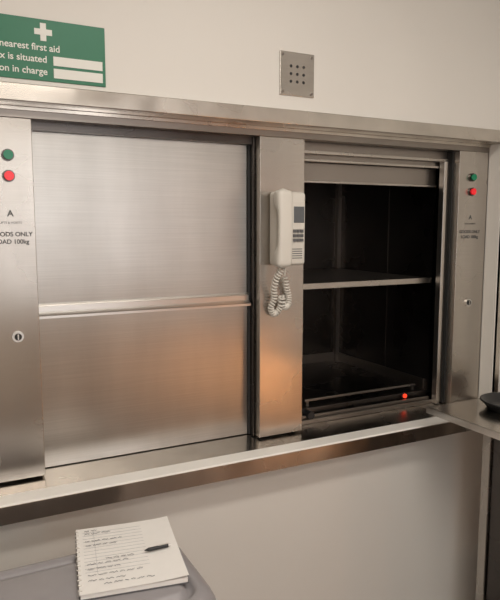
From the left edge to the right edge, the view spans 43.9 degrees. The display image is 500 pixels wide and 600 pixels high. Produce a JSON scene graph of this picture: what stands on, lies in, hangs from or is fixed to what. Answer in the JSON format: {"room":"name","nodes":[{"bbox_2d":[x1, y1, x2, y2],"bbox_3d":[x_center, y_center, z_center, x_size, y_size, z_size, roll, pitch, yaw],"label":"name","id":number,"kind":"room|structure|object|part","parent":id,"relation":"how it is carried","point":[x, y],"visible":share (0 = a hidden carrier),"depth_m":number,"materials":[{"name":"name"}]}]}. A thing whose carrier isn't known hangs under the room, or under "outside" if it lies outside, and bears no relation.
{"room":"commercial kitchen","nodes":[
{"label":"commercial kitchen","id":0,"kind":"room"},
{"bbox_2d":[246,145,249,433],"bbox_3d":[-0.007,-0.048,1.989,0.013,0.976,0.033,-3,8,-27],"label":"door slot","id":1,"kind":"object","parent":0,"point":[247,146],"depth_m":1.97,"materials":[{"name":"black metal"}]},
{"bbox_2d":[0,0,499,599],"bbox_3d":[-0.560,0.003,1.663,3.700,2.600,0.150,-3,8,-27],"label":"wall","id":2,"kind":"structure","parent":0,"point":[399,522],"depth_m":1.99,"materials":[{"name":"white paint"}]},
{"bbox_2d":[0,13,105,86],"bbox_3d":[-0.508,-0.615,1.529,0.303,0.146,0.004,-3,8,-27],"label":"sign","id":3,"kind":"object","parent":2,"relation":"attached to","point":[30,48],"visible":1,"depth_m":1.54,"materials":[{"name":"green plastic"}]},
{"bbox_2d":[31,121,251,144],"bbox_3d":[-0.275,-0.494,1.775,0.997,0.060,0.015,-3,8,-27],"label":"header","id":4,"kind":"object","parent":2,"relation":"attached to","point":[35,126],"visible":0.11,"depth_m":1.75,"materials":[{"name":"metal"}]},
{"bbox_2d":[39,293,250,318],"bbox_3d":[-0.292,0.015,1.827,0.649,0.038,0.028,-3,8,-27],"label":"rail","id":5,"kind":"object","parent":2,"relation":"in","point":[126,306],"depth_m":1.81,"materials":[{"name":"silver metal"}]},
{"bbox_2d":[32,131,246,303],"bbox_3d":[-0.303,-0.257,1.813,0.650,0.518,0.013,-3,8,-27],"label":"door","id":6,"kind":"structure","parent":5,"relation":"attached to","point":[117,217],"depth_m":1.79,"materials":[{"name":"metal"}]},
{"bbox_2d":[39,306,246,466],"bbox_3d":[-0.301,0.237,1.868,0.650,0.438,0.013,-3,8,-27],"label":"door","id":7,"kind":"structure","parent":5,"relation":"attached to","point":[115,384],"depth_m":1.85,"materials":[{"name":"metal"}]},
{"bbox_2d":[0,402,446,495],"bbox_3d":[0.051,0.455,2.006,1.890,0.022,0.132,-3,8,-27],"label":"sill","id":8,"kind":"structure","parent":2,"relation":"attached to","point":[58,475],"depth_m":1.89,"materials":[{"name":"silver metal"}]},
{"bbox_2d":[0,116,44,482],"bbox_3d":[-0.632,0.009,1.627,0.140,0.947,0.050,-3,8,-27],"label":"panel","id":9,"kind":"object","parent":8,"relation":"on","point":[22,453],"visible":1,"depth_m":1.62,"materials":[{"name":"metal"}]},
{"bbox_2d":[1,149,13,160],"bbox_3d":[-0.608,-0.365,1.558,0.030,0.030,0.014,-3,8,-27],"label":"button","id":10,"kind":"object","parent":9,"relation":"attached to","point":[3,157],"depth_m":1.55,"materials":[{"name":"plastic"}]},
{"bbox_3d":[-0.607,-0.365,1.555,0.024,0.024,0.008,-3,8,-27],"label":"button","id":11,"kind":"part","parent":10,"relation":"part of","materials":[{"name":"green plastic"}]},
{"bbox_2d":[2,170,14,181],"bbox_3d":[-0.608,-0.313,1.564,0.030,0.030,0.014,-3,8,-27],"label":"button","id":12,"kind":"object","parent":9,"relation":"attached to","point":[4,178],"depth_m":1.56,"materials":[{"name":"plastic"}]},
{"bbox_3d":[-0.607,-0.313,1.561,0.024,0.024,0.008,-3,8,-27],"label":"button","id":13,"kind":"part","parent":12,"relation":"part of","materials":[{"name":"red plastic"}]},
{"bbox_2d":[0,239,28,244],"bbox_3d":[-0.611,-0.148,1.590,0.085,0.015,0.001,-3,8,-27],"label":"label","id":14,"kind":"object","parent":9,"relation":"attached to","point":[27,243],"visible":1,"depth_m":1.59,"materials":[{"name":"grey paint"}]},
{"bbox_2d":[0,232,31,236],"bbox_3d":[-0.611,-0.169,1.587,0.104,0.012,0.001,-3,8,-27],"label":"label","id":15,"kind":"object","parent":9,"relation":"attached to","point":[1,232],"visible":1,"depth_m":1.59,"materials":[{"name":"grey paint"}]},
{"bbox_2d":[12,331,23,341],"bbox_3d":[-0.606,0.096,1.619,0.029,0.029,0.006,-3,8,-27],"label":"ring","id":16,"kind":"object","parent":9,"relation":"attached to","point":[16,332],"visible":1,"depth_m":1.61,"materials":[{"name":"silver metal"}]},
{"bbox_2d":[15,334,21,340],"bbox_3d":[-0.604,0.097,1.615,0.018,0.018,0.003,-3,8,-27],"label":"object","id":17,"kind":"object","parent":16,"relation":"attached to","point":[16,335],"visible":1,"depth_m":1.61,"materials":[{"name":"black"}]},
{"bbox_2d":[254,136,304,437],"bbox_3d":[0.090,-0.035,1.992,0.160,0.947,0.050,-3,8,-27],"label":"mullion","id":18,"kind":"object","parent":8,"relation":"on","point":[278,161],"visible":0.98,"depth_m":1.97,"materials":[{"name":"metal"}]},
{"bbox_2d":[250,137,254,435],"bbox_3d":[0.007,-0.031,1.968,0.004,0.948,0.022,-3,8,-27],"label":"rail","id":19,"kind":"object","parent":18,"relation":"attached to","point":[253,138],"depth_m":1.96,"materials":[{"name":"silver metal"}]},
{"bbox_2d":[267,188,304,316],"bbox_3d":[0.121,-0.141,1.914,0.124,0.396,0.092,-3,8,-27],"label":"phone","id":20,"kind":"object","parent":18,"relation":"attached to","point":[287,207],"visible":1,"depth_m":1.90,"materials":[{"name":"white plastic"}]},
{"bbox_3d":[0.151,-0.264,1.915,0.037,0.050,0.004,-3,8,-27],"label":"name panel","id":21,"kind":"part","parent":20,"relation":"part of","materials":[{"name":"grey plastic"}]},
{"bbox_2d":[432,161,447,403],"bbox_3d":[0.713,-0.056,2.334,0.015,0.911,0.025,-3,8,-27],"label":"guide","id":22,"kind":"object","parent":8,"relation":"on","point":[443,165],"visible":1,"depth_m":2.33,"materials":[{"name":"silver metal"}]},
{"bbox_2d":[305,141,448,161],"bbox_3d":[0.441,-0.526,2.151,0.658,0.065,0.020,-3,8,-27],"label":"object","id":23,"kind":"structure","parent":22,"relation":"attached to","point":[309,145],"depth_m":2.14,"materials":[{"name":"silver metal"}]},
{"bbox_3d":[0.444,-0.498,2.150,0.658,0.010,0.010,-3,8,-27],"label":"raised door lip","id":24,"kind":"part","parent":23,"relation":"part of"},
{"bbox_2d":[439,162,448,401],"bbox_3d":[0.724,-0.059,2.354,0.014,0.911,0.030,-3,8,-27],"label":"guide","id":25,"kind":"object","parent":8,"relation":"on","point":[448,162],"visible":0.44,"depth_m":2.34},
{"bbox_2d":[304,154,439,168],"bbox_3d":[0.424,-0.516,2.164,0.638,0.088,0.010,-3,8,-27],"label":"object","id":26,"kind":"structure","parent":25,"relation":"attached to","point":[306,156],"depth_m":2.16,"materials":[{"name":"metal"}]},
{"bbox_2d":[304,158,439,168],"bbox_3d":[0.428,-0.475,2.161,0.638,0.008,0.008,-3,8,-27],"label":"door raised inner lip","id":27,"kind":"object","parent":26,"relation":"attached to","point":[312,160],"depth_m":2.15,"materials":[{"name":"silver metal"}]},
{"bbox_2d":[440,151,453,402],"bbox_3d":[0.735,-0.077,2.351,0.006,0.948,0.050,-3,8,-27],"label":"guide gap","id":28,"kind":"object","parent":8,"relation":"on","point":[450,155],"visible":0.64,"depth_m":2.33,"materials":[{"name":"black"}]},
{"bbox_2d":[444,151,488,403],"bbox_3d":[0.815,-0.078,2.359,0.144,0.947,0.050,-3,8,-27],"label":"panel","id":29,"kind":"object","parent":8,"relation":"on","point":[466,254],"visible":0.8,"depth_m":2.33,"materials":[{"name":"metal"}]},
{"bbox_2d":[459,230,479,232],"bbox_3d":[0.820,-0.255,2.311,0.104,0.012,0.001,-3,8,-27],"label":"label","id":30,"kind":"object","parent":29,"relation":"attached to","point":[474,231],"visible":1,"depth_m":2.31,"materials":[{"name":"grey paint"}]},
{"bbox_2d":[461,235,477,238],"bbox_3d":[0.819,-0.234,2.313,0.085,0.015,0.001,-3,8,-27],"label":"label","id":31,"kind":"object","parent":29,"relation":"attached to","point":[472,236],"visible":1,"depth_m":2.32,"materials":[{"name":"grey paint"}]},
{"bbox_3d":[0.820,-0.452,2.285,0.030,0.030,0.006,-3,8,-27],"label":"ring","id":32,"kind":"object","parent":29,"relation":"attached to","visible":0},
{"bbox_2d":[471,174,476,179],"bbox_3d":[0.823,-0.451,2.279,0.024,0.024,0.008,-3,8,-27],"label":"button","id":33,"kind":"object","parent":32,"relation":"attached to","point":[474,176],"visible":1,"depth_m":2.27,"materials":[{"name":"green plastic"}]},
{"bbox_3d":[0.820,-0.400,2.291,0.030,0.030,0.006,-3,8,-27],"label":"ring","id":34,"kind":"object","parent":29,"relation":"attached to","visible":0},
{"bbox_2d":[470,188,476,194],"bbox_3d":[0.823,-0.399,2.285,0.024,0.024,0.008,-3,8,-27],"label":"button","id":35,"kind":"object","parent":34,"relation":"attached to","point":[473,191],"visible":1,"depth_m":2.28,"materials":[{"name":"red plastic"}]},
{"bbox_2d":[0,422,470,525],"bbox_3d":[0.091,0.490,1.931,1.890,0.046,0.070,-3,8,-27],"label":"sill","id":36,"kind":"structure","parent":2,"relation":"attached to","point":[12,514],"depth_m":1.79,"materials":[{"name":"metal"}]},
{"bbox_2d":[0,417,448,507],"bbox_3d":[0.093,0.468,1.924,1.890,0.014,0.054,-3,8,-27],"label":"sill ledge","id":37,"kind":"object","parent":36,"relation":"attached to","point":[67,489],"depth_m":1.80,"materials":[{"name":"silver metal"}]},
{"bbox_2d":[0,109,488,152],"bbox_3d":[0.095,-0.518,1.931,1.799,0.028,0.040,-3,8,-27],"label":"header","id":38,"kind":"object","parent":2,"relation":"attached to","point":[34,116],"visible":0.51,"depth_m":1.81,"materials":[{"name":"metal"}]},
{"bbox_2d":[0,104,490,147],"bbox_3d":[0.105,-0.525,1.909,1.799,0.010,0.006,-3,8,-27],"label":"header lip","id":39,"kind":"object","parent":38,"relation":"attached to","point":[23,108],"depth_m":1.81,"materials":[{"name":"silver metal"}]},
{"bbox_2d":[0,81,499,142],"bbox_3d":[0.094,-0.542,1.835,1.920,0.042,0.025,-3,8,-27],"label":"trim","id":40,"kind":"structure","parent":2,"relation":"attached to","point":[9,91],"depth_m":1.74,"materials":[{"name":"metal"}]},
{"bbox_2d":[0,101,499,144],"bbox_3d":[0.115,-0.535,1.888,1.805,0.015,0.050,-3,8,-27],"label":"soffit","id":41,"kind":"structure","parent":2,"relation":"attached to","point":[1,102],"depth_m":1.79,"materials":[{"name":"metal"}]},
{"bbox_2d":[279,50,313,97],"bbox_3d":[0.141,-0.674,1.854,0.119,0.126,0.006,-3,8,-27],"label":"plate","id":42,"kind":"object","parent":2,"relation":"attached to","point":[296,69],"visible":1,"depth_m":1.85,"materials":[{"name":"metal"}]},
{"bbox_2d":[302,395,428,419],"bbox_3d":[0.416,0.392,2.269,0.621,0.040,0.034,-3,8,-27],"label":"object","id":43,"kind":"structure","parent":2,"relation":"in","point":[408,400],"depth_m":2.25,"materials":[{"name":"grey metal"}]},
{"bbox_3d":[0.205,0.399,2.161,0.028,0.028,0.034,-3,8,-27],"label":"stop knob","id":44,"kind":"part","parent":43,"relation":"part of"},
{"bbox_2d":[302,399,431,424],"bbox_3d":[0.424,0.407,2.256,0.621,0.014,0.011,-3,8,-27],"label":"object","id":45,"kind":"structure","parent":2,"relation":"in","point":[404,405],"depth_m":2.25,"materials":[{"name":"grey metal"}]},
{"bbox_2d":[304,162,435,187],"bbox_3d":[0.398,-0.441,2.189,0.670,0.067,0.014,-3,8,-27],"label":"header","id":46,"kind":"object","parent":2,"relation":"attached to","point":[312,171],"visible":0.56,"depth_m":2.19,"materials":[{"name":"silver metal"}]},
{"bbox_2d":[304,180,435,186],"bbox_3d":[0.402,-0.410,2.184,0.670,0.007,0.006,-3,8,-27],"label":"elevator car header lip","id":47,"kind":"object","parent":2,"relation":"attached to","point":[306,181],"visible":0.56,"depth_m":2.19,"materials":[{"name":"silver metal"}]},
{"bbox_2d":[478,144,499,397],"bbox_3d":[0.914,-0.093,2.344,0.016,0.970,0.062,-3,8,-27],"label":"reveal","id":48,"kind":"object","parent":2,"relation":"attached to","point":[489,306],"visible":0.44,"depth_m":2.34,"materials":[{"name":"white paint"}]},
{"bbox_2d":[492,235,499,391],"bbox_3d":[0.936,-0.091,2.327,0.035,0.970,0.011,-3,8,-27],"label":"trim","id":49,"kind":"structure","parent":2,"relation":"attached to","point":[497,345],"depth_m":2.35,"materials":[{"name":"metal"}]},
{"bbox_2d":[333,184,341,360],"bbox_3d":[0.412,-0.138,2.919,0.020,0.858,0.020,-3,8,-27],"label":"posts","id":50,"kind":"object","parent":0,"point":[338,207],"depth_m":2.91,"materials":[{"name":"metal"}]},
{"bbox_2d":[302,360,427,408],"bbox_3d":[0.258,0.344,2.558,0.670,0.012,0.620,-3,8,-27],"label":"floor","id":51,"kind":"structure","parent":0,"point":[326,378],"depth_m":2.53,"materials":[{"name":"metal"}]},
{"bbox_2d":[305,386,413,405],"bbox_3d":[0.419,0.357,2.326,0.495,0.016,0.010,-3,8,-27],"label":"car rail feet","id":52,"kind":"object","parent":51,"relation":"on","point":[411,387],"visible":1,"depth_m":2.21,"materials":[{"name":"metal"}]},
{"bbox_2d":[304,383,414,401],"bbox_3d":[0.421,0.345,2.326,0.510,0.008,0.010,-3,8,-27],"label":"rail","id":53,"kind":"object","parent":52,"relation":"on","point":[411,384],"depth_m":2.31,"materials":[{"name":"silver metal"}]},
{"bbox_2d":[302,352,423,388],"bbox_3d":[0.254,0.317,2.563,0.669,0.040,0.599,-3,8,-27],"label":"car skirting","id":54,"kind":"object","parent":51,"relation":"on","point":[407,378],"visible":0.68,"depth_m":2.76,"materials":[{"name":"grey metal"}]},
{"bbox_2d":[302,183,335,354],"bbox_3d":[0.115,-0.117,2.786,0.670,0.868,0.010,-3,8,-27],"label":"wall","id":55,"kind":"structure","parent":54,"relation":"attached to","point":[320,198],"depth_m":2.88,"materials":[{"name":"metal"}]},
{"bbox_3d":[0.254,0.317,2.563,0.669,0.040,0.599,-3,8,-27],"label":"skirting","id":56,"kind":"part","parent":54,"relation":"part of","materials":[{"name":"grey metal"}]},
{"bbox_2d":[303,268,430,289],"bbox_3d":[0.257,-0.091,2.509,0.670,0.020,0.616,-3,8,-27],"label":"shelf","id":57,"kind":"object","parent":54,"relation":"attached to","point":[333,274],"depth_m":2.36,"materials":[{"name":"silver metal"}]},
{"bbox_3d":[0.395,-0.059,2.240,0.670,0.020,0.008,-3,8,-27],"label":"car shelf lip","id":58,"kind":"part","parent":57,"relation":"part of","materials":[{"name":"silver metal"}]},
{"bbox_2d":[339,168,436,391],"bbox_3d":[0.559,-0.102,2.665,0.010,0.868,0.630,-3,8,-27],"label":"panel","id":59,"kind":"object","parent":54,"relation":"attached to","point":[412,210],"visible":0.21,"depth_m":2.60,"materials":[{"name":"metal"}]},
{"bbox_2d":[384,186,389,366],"bbox_3d":[0.577,-0.101,2.615,0.003,0.858,0.004,-3,8,-27],"label":"ribs","id":60,"kind":"object","parent":59,"relation":"attached to","point":[389,186],"visible":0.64,"depth_m":2.61,"materials":[{"name":"metal"}]},
{"bbox_2d":[302,390,425,415],"bbox_3d":[0.396,0.385,2.281,0.660,0.032,0.004,-3,8,-27],"label":"car floor edge","id":61,"kind":"object","parent":51,"relation":"attached to","point":[319,409],"visible":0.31,"depth_m":2.29,"materials":[{"name":"metal"}]},
{"bbox_2d":[312,162,423,168],"bbox_3d":[0.258,-0.519,2.455,0.670,0.010,0.620,-3,8,-27],"label":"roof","id":62,"kind":"structure","parent":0,"point":[312,162],"depth_m":2.27,"materials":[{"name":"silver metal"}]},
{"bbox_2d":[426,151,449,398],"bbox_3d":[0.274,-0.053,2.558,1.080,2.000,0.670,-3,8,-27],"label":"shaft sides","id":63,"kind":"object","parent":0,"point":[429,394],"visible":0.02,"depth_m":2.65,"materials":[{"name":"black metal"}]},
{"bbox_3d":[0.041,1.483,0.650,3.900,0.100,4.400,-3,8,-27],"label":"floor","id":64,"kind":"structure","parent":0,"visible":0},
{"bbox_2d":[0,548,215,599],"bbox_3d":[-0.387,0.971,1.287,0.618,0.768,0.357,-3,8,-27],"label":"tray","id":65,"kind":"object","parent":64,"relation":"on","point":[53,579],"visible":0.34,"depth_m":1.28,"materials":[{"name":"grey plastic"}]},
{"bbox_2d":[75,516,188,599],"bbox_3d":[-0.272,0.563,1.377,0.221,0.018,0.276,-2,7,-17],"label":"notebook","id":66,"kind":"object","parent":65,"relation":"on","point":[112,560],"visible":1,"depth_m":1.34,"materials":[{"name":"white paper"}]},
{"bbox_2d":[144,543,170,550],"bbox_3d":[-0.206,0.551,1.382,0.059,0.010,0.008,-3,7,-25],"label":"ballpoint pen","id":67,"kind":"object","parent":66,"relation":"on","point":[164,545],"visible":1,"depth_m":1.38,"materials":[{"name":"black plastic"}]},
{"bbox_2d":[426,398,499,599],"bbox_3d":[1.082,0.833,1.886,0.657,0.900,0.880,-3,8,-27],"label":"countertop","id":68,"kind":"structure","parent":64,"relation":"on","point":[473,414],"depth_m":2.17,"materials":[{"name":"white metal"}]},
{"bbox_2d":[480,392,499,412],"bbox_3d":[0.936,0.336,2.038,0.345,0.050,0.198,1,7,9],"label":"frying pan","id":69,"kind":"object","parent":68,"relation":"on","point":[491,400],"visible":1,"depth_m":2.10,"materials":[{"name":"black metal"}]},
{"bbox_3d":[1.029,0.824,1.853,0.015,0.824,0.770,-3,8,-27],"label":"panel","id":70,"kind":"part","parent":68,"relation":"part of","materials":[{"name":"metal"}]}
]}

